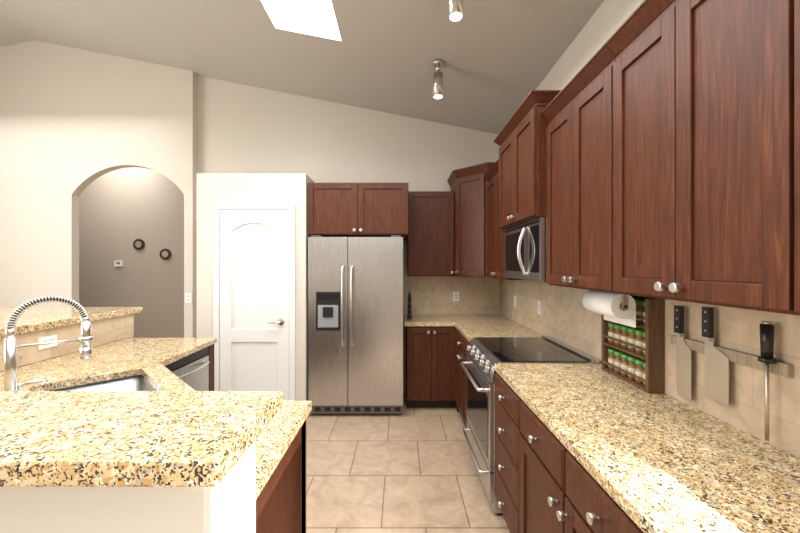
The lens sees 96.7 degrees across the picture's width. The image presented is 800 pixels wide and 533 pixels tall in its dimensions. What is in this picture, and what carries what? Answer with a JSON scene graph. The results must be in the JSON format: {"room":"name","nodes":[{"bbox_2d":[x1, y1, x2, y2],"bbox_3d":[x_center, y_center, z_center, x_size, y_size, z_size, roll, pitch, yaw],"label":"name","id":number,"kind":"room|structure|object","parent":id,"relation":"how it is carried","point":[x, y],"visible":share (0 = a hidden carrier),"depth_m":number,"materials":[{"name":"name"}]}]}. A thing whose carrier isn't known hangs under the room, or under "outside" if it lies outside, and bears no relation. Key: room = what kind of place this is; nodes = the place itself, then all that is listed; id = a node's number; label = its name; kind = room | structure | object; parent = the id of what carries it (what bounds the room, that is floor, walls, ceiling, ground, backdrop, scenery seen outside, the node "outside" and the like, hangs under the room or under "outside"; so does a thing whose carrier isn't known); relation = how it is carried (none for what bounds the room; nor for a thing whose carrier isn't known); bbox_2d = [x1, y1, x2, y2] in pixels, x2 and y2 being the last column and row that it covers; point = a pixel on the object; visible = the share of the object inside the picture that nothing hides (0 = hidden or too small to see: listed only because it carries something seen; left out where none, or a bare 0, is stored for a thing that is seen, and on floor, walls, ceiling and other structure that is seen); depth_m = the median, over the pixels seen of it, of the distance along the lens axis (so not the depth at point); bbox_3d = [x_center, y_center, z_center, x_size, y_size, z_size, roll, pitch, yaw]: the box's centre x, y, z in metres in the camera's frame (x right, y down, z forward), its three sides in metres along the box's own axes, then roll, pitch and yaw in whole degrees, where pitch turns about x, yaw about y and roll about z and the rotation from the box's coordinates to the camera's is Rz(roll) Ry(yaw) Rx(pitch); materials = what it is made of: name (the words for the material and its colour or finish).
{"room":"kitchen","nodes":[
{"label":"kitchen","id":0,"kind":"room"},
{"bbox_2d":[0,314,133,371],"bbox_3d":[-2.271,0.944,1.891,0.158,1.112,2.078,0,0,0],"label":"wall","id":1,"kind":"structure","parent":0,"point":[109,330],"depth_m":2.34,"materials":[{"name":"beige tile"}]},
{"bbox_2d":[38,335,56,349],"bbox_3d":[-2.187,0.470,2.210,0.008,0.072,0.116,0,0,0],"label":"outlet","id":2,"kind":"object","parent":1,"relation":"attached to","point":[52,338],"visible":0.73,"depth_m":2.20,"materials":[{"name":"white plastic"}]},
{"bbox_2d":[0,307,141,337],"bbox_3d":[-2.935,0.363,1.989,1.530,0.047,2.022,0,0,0],"label":"bar","id":3,"kind":"object","parent":1,"relation":"on","point":[32,319],"visible":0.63,"depth_m":2.50,"materials":[{"name":"stone"}]},
{"bbox_2d":[0,40,196,337],"bbox_3d":[-4.725,-0.650,4.280,4.550,4.300,0.160,0,0,0],"label":"wall","id":4,"kind":"structure","parent":0,"point":[75,123],"depth_m":4.20,"materials":[{"name":"beige paint"}]},
{"bbox_2d":[185,293,191,302],"bbox_3d":[-2.495,0.370,4.195,0.072,0.116,0.008,0,0,0],"label":"switch plate","id":5,"kind":"object","parent":4,"relation":"attached to","point":[188,297],"visible":1,"depth_m":4.19,"materials":[{"name":"white plastic"}]},
{"bbox_2d":[0,441,255,532],"bbox_3d":[-1.343,0.944,0.755,2.015,1.112,0.190,0,0,0],"label":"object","id":6,"kind":"object","parent":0,"point":[227,504],"visible":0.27,"depth_m":0.66,"materials":[{"name":"beige paint"}]},
{"bbox_2d":[0,391,282,486],"bbox_3d":[-1.470,0.363,0.798,2.300,0.047,0.356,0,0,0],"label":"bar","id":7,"kind":"object","parent":6,"relation":"on","point":[127,438],"visible":1,"depth_m":0.72,"materials":[{"name":"stone"}]},
{"bbox_2d":[79,167,183,337],"bbox_3d":[-4.200,-0.225,4.980,4.600,3.450,1.240,0,0,0],"label":"wall","id":8,"kind":"structure","parent":0,"point":[122,210],"depth_m":5.50,"materials":[{"name":"beige paint"}]},
{"bbox_2d":[114,261,122,266],"bbox_3d":[-4.340,-0.045,5.486,0.120,0.090,0.027,0,0,0],"label":"thermostat","id":9,"kind":"object","parent":8,"relation":"attached to","point":[118,263],"visible":1,"depth_m":5.47,"materials":[{"name":"white plastic"}]},
{"bbox_2d":[133,239,144,249],"bbox_3d":[-4.030,-0.340,5.487,0.170,0.170,0.024,0,0,0],"label":"wall mirror","id":10,"kind":"object","parent":8,"relation":"attached to","point":[138,244],"visible":0.98,"depth_m":5.48,"materials":[{"name":"brown metal"}]},
{"bbox_2d":[160,249,170,259],"bbox_3d":[-3.620,-0.190,5.487,0.170,0.170,0.024,0,0,0],"label":"wall mirror","id":11,"kind":"object","parent":8,"relation":"attached to","point":[165,254],"visible":0.98,"depth_m":5.48,"materials":[{"name":"brown metal"}]},
{"bbox_2d":[197,173,314,400],"bbox_3d":[-1.470,0.290,3.904,1.080,2.420,0.788,0,0,0],"label":"wall","id":12,"kind":"structure","parent":0,"point":[252,188],"depth_m":3.51,"materials":[{"name":"beige paint"}]},
{"bbox_2d":[213,204,295,400],"bbox_3d":[-1.429,0.443,3.469,0.800,2.115,0.081,0,0,0],"label":"pantry door","id":13,"kind":"structure","parent":12,"relation":"in","point":[254,289],"depth_m":3.48,"materials":[{"name":"white paint"}]},
{"bbox_2d":[0,0,603,133],"bbox_3d":[-2.880,-2.120,0.700,8.440,1.107,7.400,0,0,0],"label":"ceiling","id":14,"kind":"structure","parent":0,"point":[500,58],"depth_m":3.24,"materials":[{"name":"grey paint"}]},
{"bbox_2d":[432,59,443,98],"bbox_3d":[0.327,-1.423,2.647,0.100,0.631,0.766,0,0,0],"label":"track light","id":15,"kind":"object","parent":14,"relation":"attached to","point":[437,75],"depth_m":3.03,"materials":[{"name":"silver metal"}]},
{"bbox_2d":[449,0,462,21],"bbox_3d":[0.327,-1.296,1.783,0.100,0.385,0.414,0,0,0],"label":"track light","id":16,"kind":"object","parent":14,"relation":"attached to","point":[455,10],"depth_m":2.05,"materials":[{"name":"silver metal"}]},
{"bbox_2d":[197,76,499,390],"bbox_3d":[-0.615,-0.650,4.360,3.670,4.300,0.120,0,0,0],"label":"wall","id":17,"kind":"structure","parent":0,"point":[241,128],"depth_m":4.30,"materials":[{"name":"beige paint"}]},
{"bbox_2d":[308,183,407,239],"bbox_3d":[-0.420,-0.578,3.901,1.010,0.525,0.789,0,0,0],"label":"upper cabinet","id":18,"kind":"object","parent":17,"relation":"attached to","point":[357,209],"visible":0.92,"depth_m":3.55,"materials":[{"name":"brown wood"}]},
{"bbox_2d":[407,191,453,275],"bbox_3d":[0.349,-0.365,4.107,0.518,0.950,0.379,0,0,0],"label":"upper cabinet","id":19,"kind":"object","parent":17,"relation":"attached to","point":[430,245],"visible":0.96,"depth_m":3.96,"materials":[{"name":"brown wood"}]},
{"bbox_2d":[404,276,499,314],"bbox_3d":[0.626,0.345,4.293,1.162,0.468,0.010,0,0,0],"label":"backsplash","id":20,"kind":"structure","parent":17,"relation":"attached to","point":[431,295],"depth_m":4.29,"materials":[{"name":"tile"}]},
{"bbox_2d":[453,292,458,300],"bbox_3d":[0.675,0.360,4.283,0.072,0.116,0.008,0,0,0],"label":"electrical outlet","id":21,"kind":"object","parent":20,"relation":"attached to","point":[455,296],"visible":1,"depth_m":4.28,"materials":[{"name":"white plastic"}]},
{"bbox_2d":[306,391,509,532],"bbox_3d":[-2.890,1.525,1.300,8.420,0.050,8.800,0,0,0],"label":"floor","id":22,"kind":"structure","parent":0,"point":[410,470],"depth_m":2.54,"materials":[{"name":"tile"}]},
{"bbox_2d":[165,347,209,390],"bbox_3d":[-1.776,1.062,2.516,0.649,0.876,0.598,0,0,0],"label":"dishwasher","id":23,"kind":"object","parent":22,"relation":"on","point":[191,370],"visible":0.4,"depth_m":2.62,"materials":[{"name":"silver metal"}]},
{"bbox_2d":[209,364,213,390],"bbox_3d":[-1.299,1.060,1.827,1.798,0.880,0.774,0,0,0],"label":"base cabinet","id":24,"kind":"object","parent":22,"relation":"on","point":[211,366],"depth_m":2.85,"materials":[{"name":"brown wood"}]},
{"bbox_2d":[256,420,305,532],"bbox_3d":[-1.299,1.060,1.196,1.798,0.880,0.688,0,0,0],"label":"base cabinet","id":25,"kind":"object","parent":22,"relation":"on","point":[281,503],"depth_m":1.26,"materials":[{"name":"brown wood"}]},
{"bbox_2d":[0,338,311,498],"bbox_3d":[-1.290,0.600,1.875,1.819,0.040,2.049,0,0,0],"label":"countertop","id":26,"kind":"structure","parent":25,"relation":"on","point":[148,359],"depth_m":1.95,"materials":[{"name":"stone"}]},
{"bbox_2d":[17,379,47,390],"bbox_3d":[-1.590,0.536,1.526,0.086,0.086,0.087,0,0,0],"label":"soap dispenser","id":27,"kind":"object","parent":26,"relation":"on","point":[20,386],"visible":0.52,"depth_m":1.52,"materials":[{"name":"silver metal"}]},
{"bbox_2d":[4,295,92,390],"bbox_3d":[-1.484,0.349,1.468,0.278,0.459,0.214,0,0,0],"label":"faucet","id":28,"kind":"object","parent":26,"relation":"on","point":[11,346],"visible":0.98,"depth_m":1.42,"materials":[{"name":"silver metal"}]},
{"bbox_2d":[52,375,155,390],"bbox_3d":[-1.373,0.726,1.618,0.790,0.210,0.490,0,0,45],"label":"sink basin","id":29,"kind":"object","parent":26,"relation":"in","point":[137,383],"depth_m":1.95,"materials":[{"name":"silver metal"}]},
{"bbox_2d":[308,235,402,413],"bbox_3d":[-0.438,0.596,3.859,0.935,1.808,0.821,0,0,0],"label":"refrigerator","id":30,"kind":"object","parent":22,"relation":"on","point":[355,325],"visible":1,"depth_m":3.52,"materials":[{"name":"silver metal"}]},
{"bbox_2d":[406,326,455,407],"bbox_3d":[0.327,1.060,3.971,0.513,0.879,0.651,0,0,0],"label":"base cabinet","id":31,"kind":"object","parent":22,"relation":"on","point":[430,366],"visible":0.92,"depth_m":3.69,"materials":[{"name":"brown wood"}]},
{"bbox_2d":[455,328,469,427],"bbox_3d":[0.874,1.060,3.275,0.687,0.879,0.760,0,0,0],"label":"base cabinet","id":32,"kind":"object","parent":22,"relation":"on","point":[462,342],"visible":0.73,"depth_m":3.27,"materials":[{"name":"brown wood"}]},
{"bbox_2d":[404,315,541,341],"bbox_3d":[0.631,0.600,3.595,1.172,0.040,1.405,0,0,0],"label":"countertop","id":33,"kind":"structure","parent":32,"relation":"on","point":[469,327],"depth_m":3.62,"materials":[{"name":"stone"}]},
{"bbox_2d":[407,292,411,318],"bbox_3d":[0.105,0.429,3.930,0.055,0.300,0.056,0,0,0],"label":"pepper mill","id":34,"kind":"object","parent":33,"relation":"on","point":[409,308],"visible":1,"depth_m":3.91,"materials":[{"name":"black plastic"}]},
{"bbox_2d":[495,373,521,532],"bbox_3d":[0.874,1.060,1.909,0.687,0.879,0.438,0,0,0],"label":"base cabinet","id":35,"kind":"object","parent":22,"relation":"on","point":[508,399],"visible":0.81,"depth_m":1.86,"materials":[{"name":"brown wood"}]},
{"bbox_2d":[460,335,599,514],"bbox_3d":[0.837,1.030,2.510,0.727,0.940,0.758,0,0,0],"label":"range","id":36,"kind":"object","parent":22,"relation":"on","point":[485,355],"visible":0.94,"depth_m":2.35,"materials":[{"name":"silver metal"}]},
{"bbox_2d":[520,400,567,532],"bbox_3d":[0.874,1.060,1.459,0.687,0.879,0.458,0,0,0],"label":"base cabinet","id":37,"kind":"object","parent":22,"relation":"on","point":[543,450],"visible":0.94,"depth_m":1.45,"materials":[{"name":"brown wood"}]},
{"bbox_2d":[556,451,642,532],"bbox_3d":[0.874,1.060,0.999,0.687,0.879,0.458,0,0,0],"label":"base cabinet","id":38,"kind":"object","parent":22,"relation":"on","point":[592,505],"visible":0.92,"depth_m":1.07,"materials":[{"name":"brown wood"}]},
{"bbox_3d":[0.874,1.060,-0.146,0.687,0.879,0.908,0,0,0],"label":"base cabinet","id":39,"kind":"object","parent":22,"relation":"on","visible":0},
{"bbox_2d":[495,364,799,532],"bbox_3d":[0.891,0.600,0.764,0.652,0.040,2.728,0,0,0],"label":"countertop","id":40,"kind":"structure","parent":39,"relation":"on","point":[657,463],"depth_m":1.10,"materials":[{"name":"stone"}]},
{"bbox_2d":[601,295,664,392],"bbox_3d":[1.169,0.363,1.810,0.075,0.430,0.380,0,0,0],"label":"shelf","id":41,"kind":"object","parent":40,"relation":"on","point":[633,356],"visible":0.79,"depth_m":1.71,"materials":[{"name":"brown wood"}]},
{"bbox_2d":[608,322,617,343],"bbox_3d":[1.167,0.364,1.950,0.044,0.112,0.045,0,0,0],"label":"spice jar","id":42,"kind":"object","parent":41,"relation":"on","point":[611,329],"depth_m":1.94,"materials":[{"name":"brown"}]},
{"bbox_2d":[608,348,617,370],"bbox_3d":[1.167,0.509,1.950,0.044,0.112,0.045,0,0,0],"label":"spice jar","id":43,"kind":"object","parent":41,"relation":"on","point":[611,356],"depth_m":1.94,"materials":[{"name":"brown"}]},
{"bbox_2d":[614,323,623,346],"bbox_3d":[1.167,0.364,1.894,0.044,0.112,0.045,0,0,0],"label":"spice jar","id":44,"kind":"object","parent":41,"relation":"on","point":[617,327],"depth_m":1.88,"materials":[{"name":"brown"}]},
{"bbox_2d":[614,350,623,373],"bbox_3d":[1.167,0.509,1.894,0.044,0.112,0.045,0,0,0],"label":"spice jar","id":45,"kind":"object","parent":41,"relation":"on","point":[617,354],"depth_m":1.88,"materials":[{"name":"brown"}]},
{"bbox_2d":[620,325,630,348],"bbox_3d":[1.167,0.364,1.838,0.044,0.112,0.045,0,0,0],"label":"spice jar","id":46,"kind":"object","parent":41,"relation":"on","point":[624,333],"depth_m":1.83,"materials":[{"name":"brown"}]},
{"bbox_2d":[620,353,630,377],"bbox_3d":[1.167,0.509,1.838,0.044,0.112,0.045,0,0,0],"label":"spice jar","id":47,"kind":"object","parent":41,"relation":"on","point":[624,362],"depth_m":1.83,"materials":[{"name":"brown"}]},
{"bbox_2d":[627,327,638,351],"bbox_3d":[1.167,0.364,1.782,0.044,0.112,0.045,0,0,0],"label":"spice jar","id":48,"kind":"object","parent":41,"relation":"on","point":[631,335],"depth_m":1.77,"materials":[{"name":"brown"}]},
{"bbox_2d":[627,355,638,380],"bbox_3d":[1.167,0.509,1.782,0.044,0.112,0.045,0,0,0],"label":"spice jar","id":49,"kind":"object","parent":41,"relation":"on","point":[631,365],"depth_m":1.77,"materials":[{"name":"brown"}]},
{"bbox_2d":[634,299,645,323],"bbox_3d":[1.167,0.220,1.726,0.044,0.112,0.045,0,0,0],"label":"spice jar","id":50,"kind":"object","parent":41,"relation":"on","point":[639,303],"depth_m":1.71,"materials":[{"name":"brown"}]},
{"bbox_2d":[634,329,645,354],"bbox_3d":[1.167,0.364,1.726,0.044,0.112,0.045,0,0,0],"label":"spice jar","id":51,"kind":"object","parent":41,"relation":"on","point":[638,333],"depth_m":1.71,"materials":[{"name":"brown"}]},
{"bbox_2d":[634,358,645,384],"bbox_3d":[1.167,0.509,1.726,0.044,0.112,0.045,0,0,0],"label":"spice jar","id":52,"kind":"object","parent":41,"relation":"on","point":[638,363],"depth_m":1.71,"materials":[{"name":"brown"}]},
{"bbox_2d":[536,0,643,363],"bbox_3d":[1.280,-0.200,0.710,0.120,3.400,7.420,0,0,0],"label":"wall","id":53,"kind":"structure","parent":0,"point":[608,18],"depth_m":2.29,"materials":[{"name":"beige paint"}]},
{"bbox_2d":[447,162,494,276],"bbox_3d":[0.894,-0.466,3.924,0.648,1.152,0.748,0,0,0],"label":"upper cabinet","id":54,"kind":"object","parent":53,"relation":"attached to","point":[468,185],"visible":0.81,"depth_m":3.73,"materials":[{"name":"brown wood"}]},
{"bbox_2d":[483,159,523,279],"bbox_3d":[1.026,-0.405,3.240,0.381,1.030,0.696,0,0,0],"label":"upper cabinet","id":55,"kind":"object","parent":53,"relation":"attached to","point":[494,250],"visible":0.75,"depth_m":3.27,"materials":[{"name":"brown wood"}]},
{"bbox_2d":[494,90,560,229],"bbox_3d":[0.992,-0.667,2.508,0.451,0.735,0.848,0,0,0],"label":"upper cabinet","id":56,"kind":"object","parent":53,"relation":"attached to","point":[520,140],"visible":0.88,"depth_m":2.30,"materials":[{"name":"brown wood"}]},
{"bbox_2d":[504,217,545,281],"bbox_3d":[1.000,-0.102,2.510,0.434,0.389,0.752,0,0,0],"label":"microwave","id":57,"kind":"object","parent":56,"relation":"attached to","point":[525,251],"visible":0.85,"depth_m":2.37,"materials":[{"name":"silver metal"}]},
{"bbox_2d":[541,43,616,292],"bbox_3d":[1.026,-0.405,1.794,0.381,1.030,0.665,0,0,0],"label":"upper cabinet","id":58,"kind":"object","parent":53,"relation":"attached to","point":[577,113],"visible":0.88,"depth_m":1.71,"materials":[{"name":"brown wood"}]},
{"bbox_2d":[582,290,635,327],"bbox_3d":[1.050,0.200,1.800,0.120,0.177,0.300,0,0,0],"label":"paper towel holder","id":59,"kind":"object","parent":58,"relation":"attached to","point":[616,308],"visible":0.92,"depth_m":1.71,"materials":[{"name":"white paper"}]},
{"bbox_2d":[500,279,799,457],"bbox_3d":[1.213,0.345,1.843,0.010,0.468,4.886,0,0,0],"label":"backsplash","id":60,"kind":"structure","parent":53,"relation":"attached to","point":[567,317],"depth_m":1.34,"materials":[{"name":"tile"}]},
{"bbox_2d":[538,301,540,314],"bbox_3d":[1.203,0.355,3.070,0.008,0.116,0.072,0,0,0],"label":"electrical outlet","id":61,"kind":"object","parent":60,"relation":"attached to","point":[539,307],"visible":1,"depth_m":3.06,"materials":[{"name":"white plastic"}]},
{"bbox_2d":[671,305,792,440],"bbox_3d":[1.179,0.355,1.325,0.056,0.400,0.470,0,0,0],"label":"knife strip","id":62,"kind":"object","parent":60,"relation":"attached to","point":[718,359],"visible":1,"depth_m":1.33,"materials":[{"name":"brushed stainless steel"}]},
{"bbox_2d":[605,0,799,315],"bbox_3d":[1.026,-0.405,1.125,0.381,1.030,0.667,0,0,0],"label":"upper cabinet","id":63,"kind":"object","parent":53,"relation":"attached to","point":[703,151],"visible":1,"depth_m":1.02,"materials":[{"name":"brown wood"}]},
{"bbox_2d":[794,0,799,311],"bbox_3d":[1.026,-0.405,0.457,0.381,1.030,0.667,0,0,0],"label":"upper cabinet","id":64,"kind":"object","parent":53,"relation":"attached to","point":[796,155],"visible":0.93,"depth_m":0.78,"materials":[{"name":"brown wood"}]}
]}

